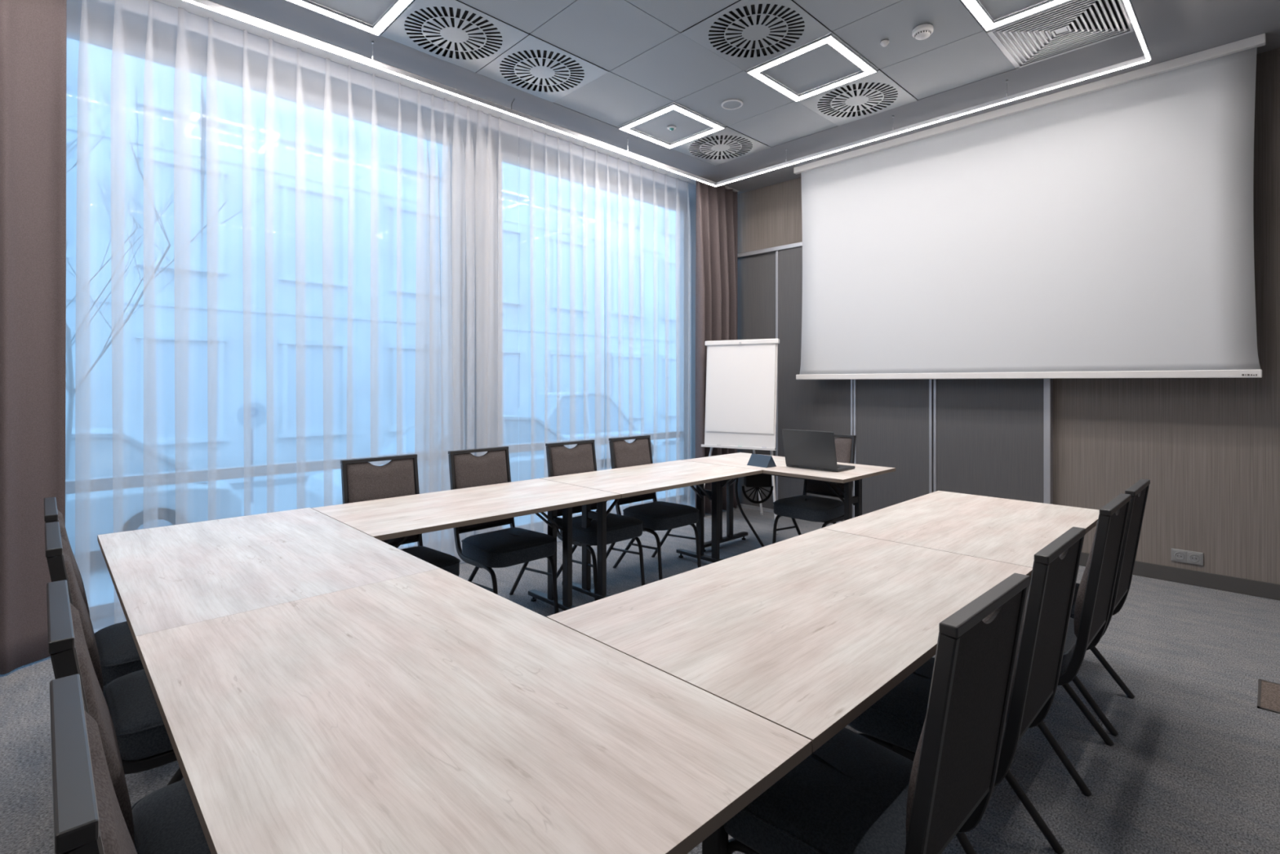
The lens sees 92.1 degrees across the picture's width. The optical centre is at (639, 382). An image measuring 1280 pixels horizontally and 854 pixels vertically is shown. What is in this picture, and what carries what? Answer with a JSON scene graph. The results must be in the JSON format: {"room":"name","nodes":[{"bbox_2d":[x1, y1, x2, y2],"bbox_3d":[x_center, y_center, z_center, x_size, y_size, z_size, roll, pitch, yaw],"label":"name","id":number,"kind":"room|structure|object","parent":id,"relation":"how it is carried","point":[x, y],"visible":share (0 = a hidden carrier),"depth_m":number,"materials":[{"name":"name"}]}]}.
{"room":"conference room","nodes":[
{"label":"conference room","id":0,"kind":"room"},
{"bbox_2d":[66,8,695,546],"bbox_3d":[-1.931,-0.520,4.818,7.550,3.780,0.100,0,0,-44],"label":"wall","id":1,"kind":"structure","parent":0,"point":[477,155],"depth_m":5.27,"materials":[{"name":"grey paint"}]},
{"bbox_2d":[65,22,459,618],"bbox_3d":[-2.881,-0.340,3.908,3.720,3.420,0.100,0,0,-44],"label":"window","id":2,"kind":"structure","parent":1,"relation":"in","point":[76,32],"depth_m":4.28,"materials":[{"name":"white"}]},
{"bbox_2d":[497,151,688,530],"bbox_3d":[-0.379,-0.340,6.341,2.540,3.420,0.100,0,0,-44],"label":"window","id":3,"kind":"structure","parent":1,"relation":"in","point":[682,433],"depth_m":6.38,"materials":[{"name":"white"}]},
{"bbox_2d":[0,498,1279,853],"bbox_3d":[0.335,1.430,2.453,7.500,0.120,7.050,0,0,-44],"label":"floor","id":4,"kind":"structure","parent":0,"point":[1192,766],"depth_m":2.40,"materials":[{"name":"carpet"}]},
{"bbox_2d":[49,674,137,853],"bbox_3d":[-0.479,0.896,0.909,0.562,0.962,0.461,0,0,-44],"label":"chair","id":5,"kind":"object","parent":4,"relation":"on","point":[88,817],"visible":0.96,"depth_m":0.68,"materials":[{"name":"black fabric"}]},
{"bbox_2d":[44,497,144,687],"bbox_3d":[-1.800,0.896,2.267,0.562,0.962,0.461,0,0,-44],"label":"chair","id":6,"kind":"object","parent":4,"relation":"on","point":[118,655],"visible":0.17,"depth_m":2.08,"materials":[{"name":"black fabric"}]},
{"bbox_2d":[44,521,182,785],"bbox_3d":[-1.416,0.896,1.873,0.562,0.962,0.461,0,0,-44],"label":"chair","id":7,"kind":"object","parent":4,"relation":"on","point":[144,742],"visible":0.34,"depth_m":1.68,"materials":[{"name":"black fabric"}]},
{"bbox_2d":[46,579,211,853],"bbox_3d":[-0.886,0.896,1.328,0.562,0.962,0.461,0,0,-44],"label":"chair","id":8,"kind":"object","parent":4,"relation":"on","point":[166,820],"visible":0.39,"depth_m":1.19,"materials":[{"name":"black fabric"}]},
{"bbox_2d":[97,507,439,644],"bbox_3d":[-1.461,1.000,2.322,0.804,0.740,1.419,0,0,-44],"label":"conference table","id":9,"kind":"object","parent":4,"relation":"on","point":[166,577],"visible":0.46,"depth_m":2.15,"materials":[{"name":"brown wood"}]},
{"bbox_2d":[340,453,460,576],"bbox_3d":[-1.263,0.896,3.249,0.461,0.962,0.562,0,0,-44],"label":"chair","id":10,"kind":"object","parent":4,"relation":"on","point":[362,480],"visible":0.38,"depth_m":3.37,"materials":[{"name":"brown fabric"}]},
{"bbox_2d":[311,478,621,610],"bbox_3d":[-0.879,1.000,3.291,1.374,0.740,0.799,0,0,-44],"label":"conference table","id":11,"kind":"object","parent":4,"relation":"on","point":[393,518],"visible":0.63,"depth_m":3.22,"materials":[{"name":"brown wood"}]},
{"bbox_2d":[135,568,811,853],"bbox_3d":[-0.475,1.000,1.309,0.804,0.740,1.405,0,0,-44],"label":"conference table","id":12,"kind":"object","parent":4,"relation":"on","point":[435,711],"visible":1,"depth_m":1.11,"materials":[{"name":"brown wood"}]},
{"bbox_2d":[448,445,558,613],"bbox_3d":[-0.821,0.896,3.692,0.562,0.962,0.461,0,0,45],"label":"chair","id":13,"kind":"object","parent":4,"relation":"on","point":[508,547],"visible":0.74,"depth_m":3.66,"materials":[{"name":"black fabric"}]},
{"bbox_2d":[545,439,644,600],"bbox_3d":[-0.303,0.896,4.155,0.461,0.962,0.562,0,0,-44],"label":"chair","id":14,"kind":"object","parent":4,"relation":"on","point":[562,460],"visible":0.48,"depth_m":4.13,"materials":[{"name":"black fabric"}]},
{"bbox_2d":[541,460,762,599],"bbox_3d":[0.111,1.000,4.253,1.374,0.740,0.799,0,0,-44],"label":"conference table","id":15,"kind":"object","parent":4,"relation":"on","point":[632,481],"visible":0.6,"depth_m":4.06,"materials":[{"name":"brown wood"}]},
{"bbox_2d":[608,435,701,580],"bbox_3d":[0.109,0.896,4.549,0.461,0.962,0.562,0,0,-44],"label":"chair","id":16,"kind":"object","parent":4,"relation":"on","point":[655,515],"visible":0.7,"depth_m":4.51,"materials":[{"name":"black fabric"}]},
{"bbox_2d":[693,338,779,533],"bbox_3d":[1.062,0.482,6.088,0.832,1.786,0.753,0,0,29],"label":"flipchart","id":17,"kind":"object","parent":4,"relation":"on","point":[741,375],"visible":0.9,"depth_m":5.88,"materials":[{"name":"white paper"}]},
{"bbox_2d":[701,444,776,450],"bbox_3d":[0.928,0.614,5.848,0.730,0.028,0.065,0,0,29],"label":"tray","id":18,"kind":"object","parent":17,"relation":"on","point":[760,446],"depth_m":5.80,"materials":[{"name":"white plastic"}]},
{"bbox_2d":[682,452,895,551],"bbox_3d":[1.113,1.000,4.786,0.794,0.740,1.409,0,0,-44],"label":"conference table","id":19,"kind":"object","parent":4,"relation":"on","point":[740,460],"visible":0.72,"depth_m":4.77,"materials":[{"name":"brown wood"}]},
{"bbox_2d":[746,453,776,467],"bbox_3d":[0.920,0.588,4.669,0.116,0.085,0.190,0,0,-39],"label":"tent card","id":20,"kind":"object","parent":19,"relation":"on","point":[755,460],"visible":1,"depth_m":4.63,"materials":[{"name":"blue"}]},
{"bbox_2d":[782,428,855,471],"bbox_3d":[1.314,0.487,4.548,0.327,0.286,0.416,0,0,-45],"label":"laptop","id":21,"kind":"object","parent":19,"relation":"on","point":[806,449],"visible":1,"depth_m":4.45,"materials":[{"name":"grey"}]},
{"bbox_2d":[546,528,1032,853],"bbox_3d":[0.544,1.000,1.879,1.444,0.740,0.799,0,0,-44],"label":"conference table","id":22,"kind":"object","parent":4,"relation":"on","point":[804,633],"visible":0.65,"depth_m":1.62,"materials":[{"name":"brown wood"}]},
{"bbox_2d":[772,434,856,543],"bbox_3d":[1.357,0.896,4.807,0.562,0.962,0.461,0,0,-44],"label":"chair","id":23,"kind":"object","parent":4,"relation":"on","point":[803,507],"visible":0.5,"depth_m":4.74,"materials":[{"name":"black fabric"}]},
{"bbox_2d":[724,573,1030,853],"bbox_3d":[0.497,0.896,1.391,0.461,0.962,0.562,0,0,-43],"label":"chair","id":24,"kind":"object","parent":4,"relation":"on","point":[853,794],"visible":0.91,"depth_m":1.26,"materials":[{"name":"black fabric"}]},
{"bbox_2d":[822,490,1099,567],"bbox_3d":[1.543,1.000,2.850,1.334,0.740,0.799,0,0,-44],"label":"conference table","id":25,"kind":"object","parent":4,"relation":"on","point":[1008,531],"visible":0.38,"depth_m":2.72,"materials":[{"name":"brown wood"}]},
{"bbox_2d":[848,526,1085,853],"bbox_3d":[0.926,0.896,1.815,0.461,0.962,0.562,0,0,-44],"label":"chair","id":26,"kind":"object","parent":4,"relation":"on","point":[895,722],"visible":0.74,"depth_m":1.68,"materials":[{"name":"black fabric"}]},
{"bbox_2d":[1037,493,1131,796],"bbox_3d":[1.482,0.896,2.349,0.461,0.962,0.562,0,0,-44],"label":"chair","id":27,"kind":"object","parent":4,"relation":"on","point":[1095,594],"visible":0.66,"depth_m":2.11,"materials":[{"name":"black fabric"}]},
{"bbox_2d":[1026,479,1150,736],"bbox_3d":[1.840,0.896,2.697,0.461,0.962,0.562,0,0,-44],"label":"chair","id":28,"kind":"object","parent":4,"relation":"on","point":[1139,491],"visible":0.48,"depth_m":2.51,"materials":[{"name":"black metal"}]},
{"bbox_2d":[1257,679,1279,713],"bbox_3d":[2.847,1.367,2.595,0.350,0.005,0.350,0,0,-44],"label":"box","id":29,"kind":"object","parent":4,"relation":"on","point":[1268,692],"visible":1,"depth_m":2.68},
{"bbox_2d":[66,0,1279,203],"bbox_3d":[0.352,-2.185,2.470,7.550,0.150,7.050,0,0,-44],"label":"ceiling","id":30,"kind":"structure","parent":0,"point":[1171,29],"depth_m":4.24,"materials":[{"name":"grey paint"}]},
{"bbox_2d":[155,0,739,191],"bbox_3d":[-1.559,-2.108,4.342,7.220,0.004,0.200,0,0,-44],"label":"rail","id":31,"kind":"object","parent":30,"relation":"attached to","point":[193,8],"depth_m":4.27,"materials":[{"name":"white plastic"}]},
{"bbox_2d":[0,0,66,674],"bbox_3d":[-3.292,-0.374,2.639,1.229,3.464,0.130,0,0,-44],"label":"curtain","id":32,"kind":"object","parent":31,"relation":"hanging from","point":[33,33],"visible":0.89,"depth_m":2.98,"materials":[{"name":"brown fabric"}]},
{"bbox_2d":[93,0,518,633],"bbox_3d":[-1.968,-0.374,4.064,2.755,3.464,0.054,0,0,-44],"label":"sheer curtain","id":33,"kind":"object","parent":31,"relation":"hanging from","point":[150,8],"visible":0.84,"depth_m":3.91,"materials":[{"name":"white fabric"}]},
{"bbox_2d":[518,124,696,540],"bbox_3d":[-0.120,-0.374,5.861,2.398,3.464,0.054,0,0,-44],"label":"sheer curtain","id":34,"kind":"object","parent":31,"relation":"hanging from","point":[525,133],"visible":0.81,"depth_m":5.67,"materials":[{"name":"white fabric"}]},
{"bbox_2d":[695,180,737,515],"bbox_3d":[0.829,-0.374,6.561,0.703,3.464,0.199,0,0,-44],"label":"curtain","id":35,"kind":"object","parent":31,"relation":"hanging from","point":[716,206],"visible":0.6,"depth_m":6.48,"materials":[{"name":"brown fabric"}]},
{"bbox_2d":[183,0,1151,186],"bbox_3d":[-0.166,-2.034,2.918,5.852,0.153,3.377,0,0,-44],"label":"ceiling light","id":36,"kind":"object","parent":30,"relation":"hanging from","point":[204,3],"visible":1,"depth_m":4.17,"materials":[{"name":"white plastic"}]},
{"bbox_2d":[308,0,1047,146],"bbox_3d":[-0.226,-2.122,2.818,5.800,0.017,3.220,0,0,-44],"label":"ceiling tiles","id":37,"kind":"structure","parent":30,"relation":"attached to","point":[651,66],"depth_m":3.99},
{"bbox_2d":[286,0,413,35],"bbox_3d":[-1.588,-2.104,3.293,0.622,0.015,0.622,0,0,-44],"label":"square ceiling light","id":38,"kind":"object","parent":37,"relation":"attached to","point":[397,6],"visible":1,"depth_m":3.52,"materials":[{"name":"grey plastic"}]},
{"bbox_2d":[380,0,528,72],"bbox_3d":[-1.126,-2.139,3.742,0.639,0.060,0.639,0,0,-44],"label":"ceiling vent","id":39,"kind":"object","parent":37,"relation":"attached to","point":[455,32],"visible":1,"depth_m":3.74,"materials":[{"name":"silver metal"}]},
{"bbox_2d":[476,31,608,102],"bbox_3d":[-0.663,-2.139,4.192,0.639,0.060,0.639,0,0,-44],"label":"ceiling vent","id":40,"kind":"object","parent":37,"relation":"attached to","point":[533,65],"visible":0.98,"depth_m":4.18,"materials":[{"name":"silver metal"}]},
{"bbox_2d":[666,125,675,130],"bbox_3d":[0.262,-2.097,5.095,0.072,0.026,0.072,0,0,-44],"label":"ceiling sensor","id":41,"kind":"object","parent":37,"relation":"attached to","point":[669,127],"visible":1,"depth_m":5.08,"materials":[{"name":"white plastic"}]},
{"bbox_2d":[618,102,724,148],"bbox_3d":[0.262,-2.104,5.092,0.622,0.015,0.622,0,0,-44],"label":"square ceiling light","id":42,"kind":"object","parent":37,"relation":"attached to","point":[716,126],"visible":1,"depth_m":5.04,"materials":[{"name":"grey plastic"}]},
{"bbox_2d":[671,126,770,165],"bbox_3d":[0.724,-2.139,5.541,0.639,0.060,0.639,0,0,-44],"label":"ceiling vent","id":43,"kind":"object","parent":37,"relation":"attached to","point":[726,144],"visible":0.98,"depth_m":5.54,"materials":[{"name":"silver metal"}]},
{"bbox_2d":[720,98,742,109],"bbox_3d":[0.697,-2.106,4.669,0.164,0.009,0.164,0,0,-44],"label":"ceiling speaker","id":44,"kind":"object","parent":37,"relation":"attached to","point":[732,104],"visible":1,"depth_m":4.66,"materials":[{"name":"white plastic"}]},
{"bbox_2d":[680,0,831,70],"bbox_3d":[0.699,-2.139,3.717,0.639,0.060,0.639,0,0,-44],"label":"ceiling vent","id":45,"kind":"object","parent":37,"relation":"attached to","point":[747,34],"visible":1,"depth_m":3.71,"materials":[{"name":"silver metal"}]},
{"bbox_2d":[746,33,877,102],"bbox_3d":[1.161,-2.104,4.167,0.622,0.015,0.622,0,0,-44],"label":"square ceiling light","id":46,"kind":"object","parent":37,"relation":"attached to","point":[867,68],"visible":1,"depth_m":4.11,"materials":[{"name":"grey plastic"}]},
{"bbox_2d":[796,68,917,125],"bbox_3d":[1.623,-2.139,4.617,0.639,0.060,0.639,0,0,-44],"label":"ceiling vent","id":47,"kind":"object","parent":37,"relation":"attached to","point":[874,93],"visible":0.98,"depth_m":4.60,"materials":[{"name":"silver metal"}]},
{"bbox_2d":[880,39,889,46],"bbox_3d":[1.515,-2.097,3.819,0.056,0.026,0.056,0,0,-44],"label":"ceiling sensor","id":48,"kind":"object","parent":37,"relation":"attached to","point":[884,42],"visible":1,"depth_m":3.81,"materials":[{"name":"white plastic"}]},
{"bbox_2d":[911,23,933,39],"bbox_3d":[1.685,-2.083,3.676,0.116,0.054,0.116,0,0,-44],"label":"smoke detector","id":49,"kind":"object","parent":37,"relation":"attached to","point":[922,32],"visible":1,"depth_m":3.65,"materials":[{"name":"white plastic"}]},
{"bbox_2d":[960,0,1069,31],"bbox_3d":[2.060,-2.104,3.242,0.622,0.015,0.622,0,0,-44],"label":"square ceiling light","id":50,"kind":"object","parent":37,"relation":"attached to","point":[975,8],"visible":1,"depth_m":3.50,"materials":[{"name":"grey plastic"}]},
{"bbox_2d":[985,0,1134,69],"bbox_3d":[2.523,-2.131,3.692,0.638,0.056,0.638,0,0,-44],"label":"grille","id":51,"kind":"object","parent":37,"relation":"attached to","point":[1070,25],"visible":0.99,"depth_m":3.70,"materials":[{"name":"silver metal"}]},
{"bbox_2d":[793,33,1266,379],"bbox_3d":[2.656,-1.070,4.900,0.051,2.080,3.250,0,0,-44],"label":"projection screen","id":52,"kind":"object","parent":30,"relation":"hanging from","point":[1104,228],"visible":1,"depth_m":4.51,"materials":[{"name":"white fabric"}]},
{"bbox_2d":[676,212,679,493],"bbox_3d":[-2.175,-2.820,5.104,28.000,9.620,0.249,0,0,-44],"label":"wall","id":53,"kind":"structure","parent":0,"point":[677,213],"depth_m":7.82,"materials":[{"name":"paint"}]},
{"bbox_2d":[737,48,1279,584],"bbox_3d":[3.109,-0.520,4.942,0.150,3.780,6.750,0,0,-44],"label":"wall","id":54,"kind":"structure","parent":0,"point":[1208,449],"depth_m":4.17,"materials":[{"name":"paper"}]},
{"bbox_2d":[737,251,775,509],"bbox_3d":[1.115,-0.022,6.848,0.028,2.725,0.976,0,0,-44],"label":"wall panel","id":55,"kind":"object","parent":54,"relation":"in","point":[757,273],"depth_m":6.69,"materials":[{"name":"grey"}]},
{"bbox_2d":[737,241,802,257],"bbox_3d":[1.952,-1.405,5.972,0.075,0.040,3.460,0,0,-44],"label":"trim","id":56,"kind":"structure","parent":54,"relation":"attached to","point":[797,244],"depth_m":6.53,"materials":[{"name":"grey metal"}]},
{"bbox_2d":[736,503,839,523],"bbox_3d":[1.944,1.355,5.979,0.075,0.030,3.440,0,0,-44],"label":"trim","id":57,"kind":"structure","parent":54,"relation":"attached to","point":[743,505],"depth_m":6.64,"materials":[{"name":"grey"}]},
{"bbox_2d":[775,246,853,521],"bbox_3d":[1.733,-0.022,6.176,0.028,2.725,0.854,0,0,-44],"label":"wall panel","id":58,"kind":"object","parent":54,"relation":"in","point":[812,405],"depth_m":6.31,"materials":[{"name":"grey"}]},
{"bbox_2d":[853,378,933,517],"bbox_3d":[2.287,-0.022,5.608,0.028,2.725,0.717,0,0,-44],"label":"wall panel","id":59,"kind":"object","parent":54,"relation":"in","point":[893,418],"depth_m":5.58,"materials":[{"name":"grey"}]},
{"bbox_2d":[933,378,1046,503],"bbox_3d":[2.839,-0.022,5.040,0.028,2.725,0.839,0,0,-44],"label":"wall panel","id":60,"kind":"object","parent":54,"relation":"in","point":[990,434],"depth_m":5.02,"materials":[{"name":"grey"}]},
{"bbox_2d":[1046,378,1053,504],"bbox_3d":[3.149,-0.007,4.740,0.075,2.755,0.025,0,0,-44],"label":"trim","id":61,"kind":"structure","parent":54,"relation":"attached to","point":[1049,381],"depth_m":4.72,"materials":[{"name":"grey metal"}]},
{"bbox_2d":[1079,551,1279,600],"bbox_3d":[4.256,1.320,3.644,0.016,0.100,3.089,0,0,-44],"label":"baseboard","id":62,"kind":"structure","parent":54,"relation":"attached to","point":[1202,579],"depth_m":4.12,"materials":[{"name":"grey wood"}]},
{"bbox_2d":[1171,547,1203,565],"bbox_3d":[3.717,1.185,4.191,0.026,0.086,0.164,0,0,-44],"label":"wall socket","id":63,"kind":"object","parent":54,"relation":"attached to","point":[1177,555],"visible":1,"depth_m":4.19,"materials":[{"name":"grey plastic"}]},
{"bbox_2d":[1175,552,1183,559],"bbox_3d":[3.690,1.185,4.218,0.001,0.041,0.041,0,0,-44],"label":"socket","id":64,"kind":"object","parent":63,"relation":"attached to","point":[1178,555],"depth_m":4.22,"materials":[{"name":"grey plastic"}]},
{"bbox_2d":[1190,555,1198,560],"bbox_3d":[3.743,1.185,4.164,0.001,0.041,0.041,0,0,-44],"label":"socket","id":65,"kind":"object","parent":63,"relation":"attached to","point":[1193,557],"depth_m":4.16,"materials":[{"name":"grey plastic"}]},
{"label":"outside","id":66,"kind":"structure","parent":0,"visible":0},
{"bbox_2d":[73,444,676,593],"bbox_3d":[-16.311,2.090,31.112,100.000,0.200,52.650,0,0,-44],"label":"ground","id":67,"kind":"structure","parent":66,"point":[93,569],"depth_m":10.04,"materials":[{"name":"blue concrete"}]},
{"bbox_2d":[65,427,241,554],"bbox_3d":[-6.805,1.248,6.494,4.200,1.483,1.780,0,0,-44],"label":"car","id":68,"kind":"object","parent":67,"relation":"on","point":[95,452],"visible":0.56,"depth_m":6.68,"materials":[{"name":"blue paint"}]},
{"bbox_2d":[65,57,290,513],"bbox_3d":[-5.092,-0.920,5.184,2.426,5.822,3.176,0,0,12],"label":"bare tree","id":69,"kind":"object","parent":67,"relation":"on","point":[69,387],"visible":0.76,"depth_m":5.94,"materials":[{"name":"grey plant"}]},
{"bbox_2d":[236,401,267,502],"bbox_3d":[-6.474,1.155,10.284,0.440,1.670,0.084,0,0,-44],"label":"parking sign","id":70,"kind":"object","parent":67,"relation":"on","point":[251,415],"visible":0.98,"depth_m":10.27,"materials":[{"name":"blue metal"}]},
{"bbox_2d":[65,37,676,469],"bbox_3d":[-6.239,-4.760,20.757,60.000,13.500,6.140,0,0,-44],"label":"apartment building","id":71,"kind":"structure","parent":67,"relation":"on","point":[322,304],"depth_m":14.81,"materials":[{"name":"paint"}]},
{"bbox_2d":[303,413,573,508],"bbox_3d":[-2.800,1.248,9.692,4.200,1.483,1.780,0,0,-44],"label":"car","id":72,"kind":"object","parent":67,"relation":"on","point":[428,433],"visible":0.23,"depth_m":9.33,"materials":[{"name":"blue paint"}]},
{"bbox_2d":[513,391,662,459],"bbox_3d":[-1.421,1.103,14.800,4.200,1.773,1.780,0,0,-44],"label":"car","id":73,"kind":"object","parent":67,"relation":"on","point":[572,415],"visible":0.42,"depth_m":14.10,"materials":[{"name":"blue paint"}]},
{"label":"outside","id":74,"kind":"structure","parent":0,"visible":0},
{"bbox_2d":[85,488,676,604],"bbox_3d":[2.845,2.030,11.417,100.000,0.320,2.299,0,0,-44],"label":"pavement","id":75,"kind":"structure","parent":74,"point":[108,594],"depth_m":7.56,"materials":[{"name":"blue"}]},
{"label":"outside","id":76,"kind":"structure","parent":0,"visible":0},
{"bbox_2d":[222,437,676,489],"bbox_3d":[-3.116,1.930,17.546,100.000,0.120,2.500,0,0,-44],"label":"pavement","id":77,"kind":"structure","parent":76,"point":[295,477],"depth_m":12.09,"materials":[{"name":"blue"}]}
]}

